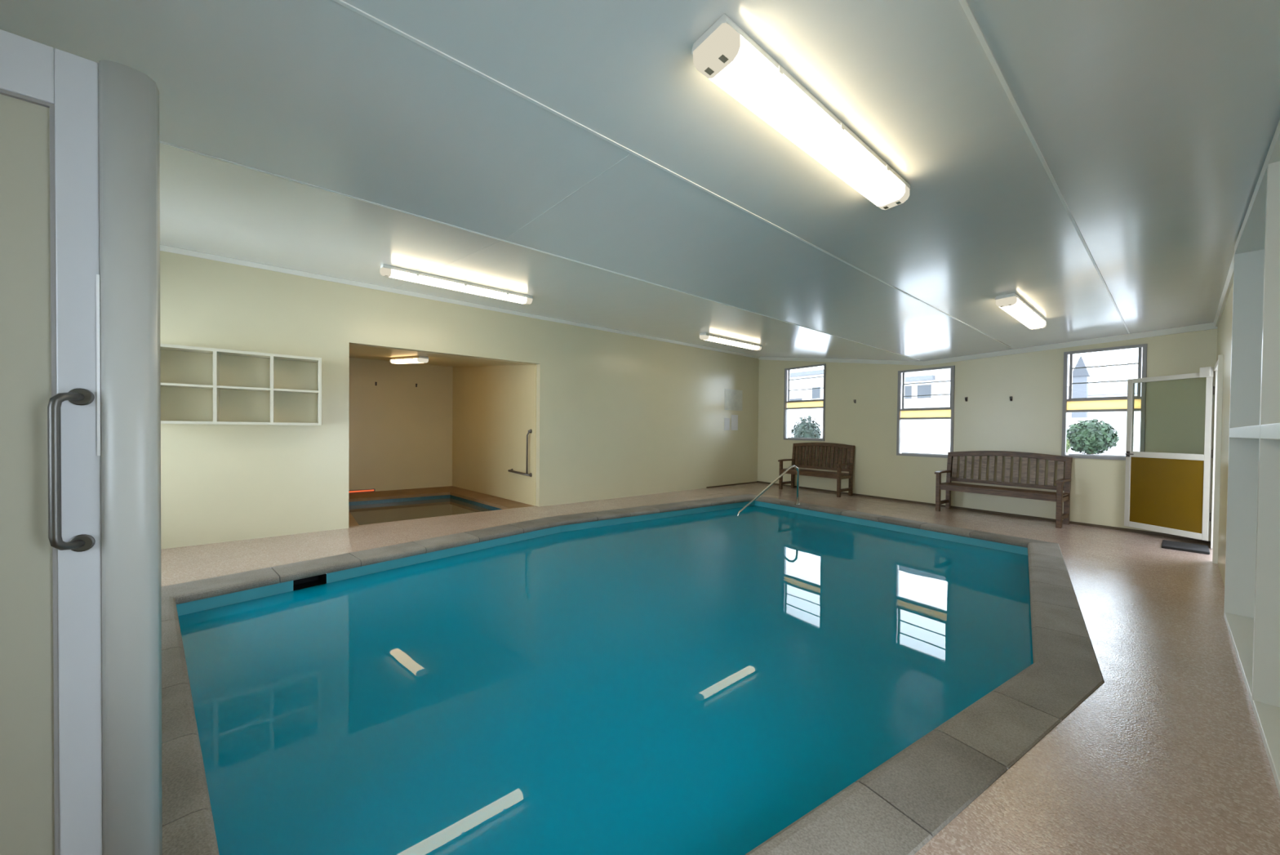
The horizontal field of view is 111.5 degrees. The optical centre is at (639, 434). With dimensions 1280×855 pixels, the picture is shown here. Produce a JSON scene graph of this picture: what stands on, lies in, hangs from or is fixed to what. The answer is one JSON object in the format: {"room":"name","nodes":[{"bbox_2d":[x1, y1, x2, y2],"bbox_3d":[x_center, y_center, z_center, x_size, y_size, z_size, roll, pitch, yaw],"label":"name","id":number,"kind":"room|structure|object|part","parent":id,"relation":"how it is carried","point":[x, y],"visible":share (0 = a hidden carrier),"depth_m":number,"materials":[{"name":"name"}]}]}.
{"room":"indoor swimming pool","nodes":[
{"label":"indoor swimming pool","id":0,"kind":"room"},
{"bbox_2d":[348,357,453,491],"bbox_3d":[-4.851,-0.178,8.638,2.140,2.530,0.100,0,1,-39],"label":"wall","id":1,"kind":"structure","parent":0,"point":[400,437],"depth_m":8.64,"materials":[{"name":"paint"}]},
{"bbox_2d":[349,343,529,366],"bbox_3d":[-3.649,-1.335,7.450,2.520,0.360,3.220,0,1,-39],"label":"ceiling","id":2,"kind":"structure","parent":0,"point":[355,350],"depth_m":6.92,"materials":[{"name":"paint"}]},
{"bbox_2d":[389,355,428,364],"bbox_3d":[-3.794,-1.219,7.135,1.329,0.199,0.154,1,1,43],"label":"ceiling light","id":3,"kind":"object","parent":2,"relation":"attached to","point":[413,359],"visible":1,"depth_m":6.92,"materials":[{"name":"white plastic"}]},
{"bbox_2d":[391,357,424,364],"bbox_3d":[-3.795,-1.204,7.136,1.180,0.062,0.144,8,5,43],"label":"diffuser","id":4,"kind":"object","parent":3,"relation":"attached to","point":[393,360],"depth_m":7.07,"materials":[{"name":"white plastic"}]},
{"bbox_2d":[348,485,534,526],"bbox_3d":[-3.678,1.139,7.479,2.511,0.050,3.220,0,1,-39],"label":"floor","id":5,"kind":"structure","parent":0,"point":[495,501],"depth_m":7.95,"materials":[{"name":"tile"}]},
{"bbox_2d":[348,488,375,493],"bbox_3d":[-5.318,1.060,8.181,0.600,0.054,0.064,0,1,-39],"label":"heater","id":6,"kind":"object","parent":5,"relation":"on","point":[372,489],"visible":0.59,"depth_m":8.22,"materials":[{"name":"metal"}]},
{"bbox_2d":[348,494,502,510],"bbox_3d":[-3.548,1.596,7.103,2.000,0.850,2.445,0,1,-39],"label":"basin","id":7,"kind":"object","parent":5,"relation":"in","point":[432,497],"visible":0.08,"depth_m":7.84,"materials":[{"name":"blue tile"}]},
{"bbox_2d":[348,497,491,524],"bbox_3d":[-3.544,1.236,7.098,2.000,0.001,2.445,0,1,-39],"label":"water","id":8,"kind":"object","parent":7,"relation":"in","point":[369,513],"visible":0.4,"depth_m":7.15,"materials":[{"name":"liquid"}]},
{"bbox_2d":[160,250,759,549],"bbox_3d":[-1.349,-0.368,7.180,10.920,3.020,0.120,0,1,-39],"label":"wall","id":9,"kind":"structure","parent":0,"point":[618,415],"depth_m":5.59,"materials":[{"name":"beige paint"}]},
{"bbox_2d":[160,343,321,425],"bbox_3d":[-4.209,-0.492,4.631,1.328,0.765,0.249,0,1,-39],"label":"cubby","id":10,"kind":"object","parent":9,"relation":"attached to","point":[199,384],"visible":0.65,"depth_m":4.67,"materials":[{"name":"beige paint"}]},
{"bbox_2d":[160,382,213,388],"bbox_3d":[-4.542,-0.491,4.360,0.413,0.022,0.238,0,1,-39],"label":"shelf","id":11,"kind":"object","parent":10,"relation":"attached to","point":[163,385],"depth_m":4.35,"materials":[{"name":"beige paint"}]},
{"bbox_2d":[217,385,270,391],"bbox_3d":[-4.199,-0.491,4.637,0.412,0.022,0.238,0,1,-39],"label":"shelf","id":12,"kind":"object","parent":10,"relation":"attached to","point":[220,388],"depth_m":4.64,"materials":[{"name":"beige paint"}]},
{"bbox_2d":[273,388,318,393],"bbox_3d":[-3.865,-0.491,4.907,0.391,0.022,0.238,0,1,-39],"label":"shelf","id":13,"kind":"object","parent":10,"relation":"attached to","point":[275,390],"depth_m":4.90,"materials":[{"name":"beige paint"}]},
{"bbox_3d":[-3.703,-0.492,5.040,0.028,0.765,0.249,0,1,-39],"label":"panel","id":14,"kind":"part","parent":10,"relation":"part of","materials":[{"name":"beige paint"}]},
{"bbox_2d":[160,244,759,358],"bbox_3d":[-1.327,-1.852,7.057,10.800,0.052,0.050,0,1,-39],"label":"crown molding","id":15,"kind":"structure","parent":9,"relation":"attached to","point":[165,248],"depth_m":5.62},
{"bbox_2d":[724,417,729,430],"bbox_3d":[1.945,-0.241,9.762,0.190,0.270,0.003,0,1,-39],"label":"notice","id":16,"kind":"object","parent":9,"relation":"attached to","point":[726,420],"visible":1,"depth_m":9.76,"materials":[{"name":"white paper"}]},
{"bbox_2d":[706,481,757,488],"bbox_3d":[2.124,1.131,9.930,1.780,0.025,0.014,0,1,-39],"label":"baseboard","id":17,"kind":"structure","parent":9,"relation":"attached to","point":[749,482],"depth_m":9.85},
{"bbox_2d":[724,388,742,410],"bbox_3d":[2.126,-0.791,9.896,0.620,0.470,0.003,0,1,-39],"label":"poster","id":18,"kind":"object","parent":9,"relation":"attached to","point":[733,397],"visible":1,"depth_m":9.89,"materials":[{"name":"white paper"}]},
{"bbox_2d":[731,414,737,430],"bbox_3d":[2.156,-0.281,9.931,0.230,0.350,0.003,0,1,-39],"label":"notice","id":19,"kind":"object","parent":9,"relation":"attached to","point":[734,417],"visible":1,"depth_m":9.93,"materials":[{"name":"white paper"}]},
{"bbox_2d":[452,364,537,505],"bbox_3d":[-2.793,-0.150,8.166,3.253,2.530,0.099,1,1,45],"label":"wall","id":20,"kind":"structure","parent":0,"point":[494,407],"depth_m":7.91,"materials":[{"name":"paint"}]},
{"bbox_2d":[507,428,532,476],"bbox_3d":[-2.005,0.289,7.277,0.672,0.780,0.072,1,1,45],"label":"grab rail","id":21,"kind":"object","parent":20,"relation":"attached to","point":[530,474],"visible":1,"depth_m":7.08,"materials":[{"name":"metal"}]},
{"bbox_2d":[0,0,1279,360],"bbox_3d":[0.878,-1.615,4.389,11.120,0.683,7.220,0,1,-39],"label":"ceiling","id":22,"kind":"structure","parent":0,"point":[1154,122],"depth_m":2.00,"materials":[{"name":"white paint"}]},
{"bbox_2d":[396,240,500,287],"bbox_3d":[-2.015,-1.571,4.200,0.004,0.537,3.480,0,1,-40],"label":"trim","id":23,"kind":"structure","parent":22,"relation":"attached to","point":[500,241],"depth_m":3.47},
{"bbox_2d":[379,263,532,304],"bbox_3d":[-1.852,-1.554,4.571,1.500,0.110,0.156,0,1,-39],"label":"ceiling light","id":24,"kind":"object","parent":22,"relation":"attached to","point":[386,270],"visible":1,"depth_m":4.45,"materials":[{"name":"white plastic"}]},
{"bbox_2d":[159,140,919,359],"bbox_3d":[0.725,-1.273,4.157,10.350,0.010,0.013,0,1,-39],"label":"trim","id":25,"kind":"structure","parent":22,"relation":"attached to","point":[161,142],"depth_m":2.60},
{"bbox_2d":[505,153,631,239],"bbox_3d":[-0.460,-1.281,2.416,0.004,0.040,1.186,0,1,-45],"label":"trim","id":26,"kind":"structure","parent":22,"relation":"attached to","point":[630,153],"depth_m":2.31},
{"bbox_2d":[333,0,1013,348],"bbox_3d":[1.488,-1.286,3.211,10.350,0.010,0.013,0,1,-39],"label":"trim","id":27,"kind":"structure","parent":22,"relation":"attached to","point":[340,2],"depth_m":1.78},
{"bbox_2d":[699,333,762,350],"bbox_3d":[1.549,-1.554,7.316,1.460,0.110,0.156,0,1,-39],"label":"ceiling light","id":28,"kind":"object","parent":22,"relation":"attached to","point":[705,336],"visible":1,"depth_m":7.18,"materials":[{"name":"white plastic"}]},
{"bbox_2d":[692,13,910,209],"bbox_3d":[0.781,-1.244,1.843,1.460,0.098,0.155,0,1,-39],"label":"ceiling light","id":29,"kind":"object","parent":22,"relation":"attached to","point":[725,54],"visible":1,"depth_m":1.62,"materials":[{"name":"white plastic"}]},
{"bbox_2d":[995,293,1046,329],"bbox_3d":[3.939,-1.243,4.482,1.500,0.098,0.155,0,1,-39],"label":"ceiling light","id":30,"kind":"object","parent":22,"relation":"attached to","point":[1013,304],"visible":1,"depth_m":4.27,"materials":[{"name":"white plastic"}]},
{"bbox_2d":[160,482,1279,854],"bbox_3d":[0.803,1.201,4.434,10.820,0.001,7.150,0,1,-39],"label":"floor","id":31,"kind":"structure","parent":0,"point":[1167,755],"depth_m":2.06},
{"bbox_2d":[176,500,1027,615],"bbox_3d":[0.577,1.852,4.149,7.431,1.200,4.748,0,1,-39],"label":"basin","id":32,"kind":"object","parent":31,"relation":"in","point":[203,604],"visible":0.1,"depth_m":5.17,"materials":[{"name":"tile"}]},
{"bbox_2d":[293,573,326,590],"bbox_3d":[-2.947,1.284,3.854,0.250,0.111,0.234,1,1,41],"label":"skimmer","id":33,"kind":"object","parent":32,"relation":"attached to","point":[307,582],"visible":0.38,"depth_m":3.92,"materials":[{"name":"black plastic"}]},
{"bbox_2d":[177,505,1033,854],"bbox_3d":[0.582,1.347,4.142,7.431,0.001,4.747,0,1,-39],"label":"pool water","id":34,"kind":"object","parent":32,"relation":"in","point":[700,683],"visible":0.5,"depth_m":2.40,"materials":[{"name":"blue liquid"}]},
{"bbox_2d":[161,493,1104,854],"bbox_3d":[0.516,1.227,4.147,7.989,0.066,5.326,0,1,-39],"label":"pool coping","id":35,"kind":"object","parent":32,"relation":"on","point":[898,806],"visible":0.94,"depth_m":1.84,"materials":[{"name":"tile"}]},
{"bbox_2d":[96,59,162,854],"bbox_3d":[-1.323,0.144,1.130,0.100,2.136,0.075,0,1,-39],"label":"post","id":36,"kind":"object","parent":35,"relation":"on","point":[128,369],"visible":1,"depth_m":1.11,"materials":[{"name":"grey metal"}]},
{"bbox_2d":[0,29,103,854],"bbox_3d":[-1.758,0.139,0.762,1.050,2.125,0.102,0,1,-39],"label":"door","id":37,"kind":"structure","parent":36,"relation":"attached to","point":[51,688],"depth_m":1.05,"materials":[{"name":"grey metal"}]},
{"bbox_3d":[-1.765,-0.857,0.771,0.910,0.133,0.045,0,1,-39],"label":"rail","id":38,"kind":"part","parent":37,"relation":"part of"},
{"bbox_3d":[-1.775,0.135,0.783,0.910,1.852,0.016,0,1,-39],"label":"panel","id":39,"kind":"part","parent":37,"relation":"part of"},
{"bbox_3d":[-1.371,0.087,1.044,0.023,0.379,0.066,1,1,-7],"label":"pull handle","id":40,"kind":"part","parent":37,"relation":"part of","materials":[{"name":"metal"}]},
{"bbox_2d":[737,465,800,515],"bbox_3d":[2.144,1.192,7.257,1.161,1.373,0.099,0,1,-12],"label":"pool handrail","id":41,"kind":"object","parent":35,"relation":"attached to","point":[792,466],"visible":0.88,"depth_m":7.26,"materials":[{"name":"metal"}]},
{"bbox_2d":[777,442,854,497],"bbox_3d":[3.579,0.664,8.932,0.565,1.014,1.380,0,1,-35],"label":"garden bench","id":42,"kind":"object","parent":31,"relation":"on","point":[851,448],"visible":0.97,"depth_m":8.91,"materials":[{"name":"brown wood"}]},
{"bbox_3d":[3.019,0.858,9.339,0.055,0.605,0.055,0,1,-35],"label":"leg","id":43,"kind":"part","parent":42,"relation":"part of","materials":[{"name":"brown wood"}]},
{"bbox_3d":[3.173,0.549,9.442,0.495,0.044,0.075,0,1,-35],"label":"armrest","id":44,"kind":"part","parent":42,"relation":"part of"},
{"bbox_3d":[3.385,0.691,9.596,0.110,0.940,0.055,0,1,-35],"label":"leg","id":45,"kind":"part","parent":42,"relation":"part of","materials":[{"name":"brown wood"}]},
{"bbox_3d":[3.396,0.793,8.805,0.030,0.067,1.250,0,1,-35],"label":"rail","id":46,"kind":"part","parent":42,"relation":"part of","materials":[{"name":"brown wood"}]},
{"bbox_3d":[3.538,0.749,8.905,0.398,0.022,1.352,0,1,-35],"label":"seat","id":47,"kind":"part","parent":42,"relation":"part of","materials":[{"name":"brown wood"}]},
{"bbox_3d":[3.746,0.684,9.052,0.028,0.055,1.250,0,1,-35],"label":"rail","id":48,"kind":"part","parent":42,"relation":"part of","materials":[{"name":"brown wood"}]},
{"bbox_3d":[3.790,0.215,9.074,0.046,0.114,1.368,0,1,-35],"label":"rail","id":49,"kind":"part","parent":42,"relation":"part of","materials":[{"name":"brown wood"}]},
{"bbox_3d":[3.776,0.880,8.276,0.055,0.605,0.055,0,1,-35],"label":"leg","id":50,"kind":"part","parent":42,"relation":"part of","materials":[{"name":"brown wood"}]},
{"bbox_3d":[3.930,0.571,8.379,0.495,0.044,0.075,0,1,-35],"label":"armrest","id":51,"kind":"part","parent":42,"relation":"part of","materials":[{"name":"brown wood"}]},
{"bbox_3d":[3.947,0.812,8.397,0.365,0.060,0.039,0,1,-35],"label":"rail","id":52,"kind":"part","parent":42,"relation":"part of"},
{"bbox_3d":[4.142,0.713,8.534,0.110,0.940,0.055,0,1,-35],"label":"leg","id":53,"kind":"part","parent":42,"relation":"part of","materials":[{"name":"brown wood"}]},
{"bbox_2d":[934,450,1072,528],"bbox_3d":[5.332,0.734,6.487,0.545,0.976,1.490,0,1,-35],"label":"garden bench","id":54,"kind":"object","parent":31,"relation":"on","point":[1059,496],"visible":1,"depth_m":6.46,"materials":[{"name":"brown wood"}]},
{"bbox_3d":[4.749,0.907,6.944,0.055,0.605,0.055,0,1,-35],"label":"leg","id":55,"kind":"part","parent":54,"relation":"part of","materials":[{"name":"brown wood"}]},
{"bbox_3d":[4.895,0.598,7.041,0.475,0.044,0.075,0,1,-35],"label":"armrest","id":56,"kind":"part","parent":54,"relation":"part of","materials":[{"name":"brown wood"}]},
{"bbox_3d":[5.099,0.763,7.190,0.110,0.895,0.055,0,1,-35],"label":"leg","id":57,"kind":"part","parent":54,"relation":"part of","materials":[{"name":"brown wood"}]},
{"bbox_3d":[5.158,0.843,6.365,0.030,0.067,1.360,0,1,-35],"label":"rail","id":58,"kind":"part","parent":54,"relation":"part of","materials":[{"name":"brown wood"}]},
{"bbox_3d":[5.292,0.799,6.460,0.378,0.022,1.462,0,1,-35],"label":"seat","id":59,"kind":"part","parent":54,"relation":"part of","materials":[{"name":"brown wood"}]},
{"bbox_3d":[5.492,0.735,6.601,0.028,0.055,1.360,0,1,-35],"label":"rail","id":60,"kind":"part","parent":54,"relation":"part of","materials":[{"name":"brown wood"}]},
{"bbox_3d":[5.536,0.309,6.623,0.046,0.124,1.478,0,1,-35],"label":"rail","id":61,"kind":"part","parent":54,"relation":"part of","materials":[{"name":"brown wood"}]},
{"bbox_3d":[5.570,0.931,5.791,0.055,0.605,0.055,0,1,-35],"label":"leg","id":62,"kind":"part","parent":54,"relation":"part of","materials":[{"name":"brown wood"}]},
{"bbox_3d":[5.715,0.622,5.889,0.475,0.044,0.075,0,1,-35],"label":"armrest","id":63,"kind":"part","parent":54,"relation":"part of","materials":[{"name":"brown wood"}]},
{"bbox_3d":[5.733,0.864,5.907,0.345,0.060,0.039,0,1,-35],"label":"rail","id":64,"kind":"part","parent":54,"relation":"part of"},
{"bbox_3d":[5.920,0.786,6.037,0.110,0.895,0.055,0,1,-35],"label":"leg","id":65,"kind":"part","parent":54,"relation":"part of","materials":[{"name":"brown wood"}]},
{"bbox_2d":[1161,539,1209,554],"bbox_3d":[6.023,1.236,4.821,0.430,0.028,0.325,0,1,-39],"label":"door mat","id":66,"kind":"object","parent":31,"relation":"on","point":[1195,548],"visible":1,"depth_m":4.77,"materials":[{"name":"black rubber"}]},
{"bbox_2d":[1223,119,1279,795],"bbox_3d":[2.960,-0.010,1.831,3.136,2.535,0.412,0,1,-40],"label":"shelving unit","id":67,"kind":"object","parent":31,"relation":"on","point":[1251,613],"visible":1,"depth_m":2.06,"materials":[{"name":"white paint"}]},
{"bbox_3d":[3.556,-0.011,2.331,1.516,0.065,0.400,0,1,-40],"label":"shelf","id":68,"kind":"part","parent":67,"relation":"part of","materials":[{"name":"white paint"}]},
{"bbox_3d":[2.360,-0.010,1.343,1.524,0.065,0.400,0,1,-40],"label":"shelf","id":69,"kind":"part","parent":67,"relation":"part of","materials":[{"name":"white paint"}]},
{"bbox_2d":[757,328,1217,533],"bbox_3d":[4.819,-0.311,7.818,0.120,3.020,6.642,0,1,-35],"label":"wall","id":70,"kind":"structure","parent":0,"point":[1031,422],"depth_m":6.74,"materials":[{"name":"beige paint"}]},
{"bbox_2d":[783,363,826,440],"bbox_3d":[3.603,-0.686,9.505,0.133,1.607,0.997,0,1,-35],"label":"window","id":71,"kind":"structure","parent":70,"relation":"in","point":[812,403],"depth_m":9.60,"materials":[{"name":"grey metal"}]},
{"bbox_2d":[896,365,955,457],"bbox_3d":[4.969,-0.387,7.587,0.133,1.527,0.875,0,1,-35],"label":"window","id":72,"kind":"structure","parent":70,"relation":"in","point":[925,413],"depth_m":7.62,"materials":[{"name":"grey metal"}]},
{"bbox_2d":[756,480,1210,542],"bbox_3d":[4.749,1.181,7.798,0.014,0.035,6.642,0,1,-35],"label":"baseboard","id":73,"kind":"structure","parent":70,"relation":"attached to","point":[805,487],"depth_m":6.54,"materials":[{"name":"brown wood"}]},
{"bbox_2d":[758,322,1217,365],"bbox_3d":[4.766,-1.514,7.756,0.040,0.617,6.642,0,1,-35],"label":"crown molding","id":74,"kind":"structure","parent":70,"relation":"attached to","point":[1205,326],"depth_m":6.43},
{"bbox_2d":[958,0,1129,333],"bbox_3d":[2.214,-1.299,2.312,10.350,0.010,0.013,0,1,-39],"label":"trim","id":75,"kind":"structure","parent":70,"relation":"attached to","point":[964,4],"depth_m":1.79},
{"bbox_2d":[1061,343,1146,459],"bbox_3d":[6.207,-0.416,5.849,0.133,1.477,0.762,0,1,-35],"label":"window","id":76,"kind":"structure","parent":70,"relation":"in","point":[1102,403],"depth_m":5.83,"materials":[{"name":"grey metal"}]},
{"bbox_2d":[1216,281,1233,585],"bbox_3d":[5.463,-0.025,4.011,3.500,2.560,0.120,0,1,-39],"label":"wall","id":77,"kind":"structure","parent":0,"point":[1224,326],"depth_m":3.90,"materials":[{"name":"beige paint"}]},
{"bbox_2d":[1210,354,1223,564],"bbox_3d":[6.005,0.240,4.469,0.899,2.030,0.155,0,1,-39],"label":"lining","id":78,"kind":"object","parent":77,"relation":"attached to","point":[1218,367],"visible":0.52,"depth_m":4.24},
{"bbox_2d":[1124,366,1215,541],"bbox_3d":[6.262,0.208,5.201,0.093,1.930,0.784,1,1,-6],"label":"door","id":79,"kind":"structure","parent":78,"relation":"attached to","point":[1166,492],"depth_m":5.15,"materials":[{"name":"white metal"}]},
{"bbox_3d":[6.282,0.693,5.216,0.020,0.820,0.671,1,1,-6],"label":"panel","id":80,"kind":"part","parent":79,"relation":"part of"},
{"bbox_2d":[1213,253,1234,326],"bbox_3d":[5.382,-1.282,4.015,3.380,0.052,0.030,0,1,-39],"label":"crown molding","id":81,"kind":"structure","parent":77,"relation":"attached to","point":[1229,279],"depth_m":3.91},
{"label":"outside","id":82,"kind":"structure","parent":0,"visible":0},
{"bbox_3d":[23.672,1.351,25.562,51.050,0.130,70.000,0,1,-39],"label":"ground","id":83,"kind":"structure","parent":82,"visible":0},
{"bbox_2d":[789,414,822,438],"bbox_3d":[5.150,0.307,13.518,0.999,1.882,1.034,0,1,-39],"label":"shrub","id":84,"kind":"object","parent":83,"relation":"on","point":[805,428],"visible":0.37,"depth_m":13.28,"materials":[{"name":"green plant"}]},
{"bbox_2d":[787,368,950,437],"bbox_3d":[11.241,-0.935,21.777,5.550,4.280,10.600,0,1,-39],"label":"house","id":85,"kind":"structure","parent":83,"relation":"on","point":[940,375],"depth_m":18.06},
{"bbox_2d":[901,417,1140,455],"bbox_3d":[9.067,0.472,10.221,0.150,1.720,7.500,0,1,-39],"label":"wall","id":86,"kind":"structure","parent":83,"relation":"on","point":[931,436],"depth_m":11.50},
{"bbox_2d":[1071,355,1090,417],"bbox_3d":[17.127,-0.871,16.993,0.520,4.400,0.520,0,1,-39],"label":"turret","id":87,"kind":"object","parent":83,"relation":"on","point":[1080,375],"visible":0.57,"depth_m":16.86,"materials":[{"name":"stone"}]},
{"bbox_2d":[1066,382,1141,417],"bbox_3d":[20.939,-0.346,16.251,3.600,3.450,9.400,0,1,-39],"label":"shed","id":88,"kind":"object","parent":83,"relation":"on","point":[1106,389],"visible":0.02,"depth_m":17.26,"materials":[{"name":"white"}]},
{"bbox_3d":[8.859,0.891,8.648,1.250,0.920,1.200,0,1,-39],"label":"planter","id":89,"kind":"object","parent":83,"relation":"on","visible":0},
{"bbox_2d":[1066,437,1071,453],"bbox_3d":[8.356,0.222,8.680,0.317,0.407,0.318,0,1,-39],"label":"shrub","id":90,"kind":"object","parent":89,"relation":"on","point":[1068,446],"visible":0.19,"depth_m":8.56,"materials":[{"name":"green plant"}]},
{"bbox_2d":[1066,418,1119,454],"bbox_3d":[9.021,0.049,8.733,0.795,0.765,0.820,0,1,-39],"label":"shrub","id":91,"kind":"object","parent":89,"relation":"on","point":[1091,437],"visible":0.94,"depth_m":8.55,"materials":[{"name":"green plant"}]}
]}

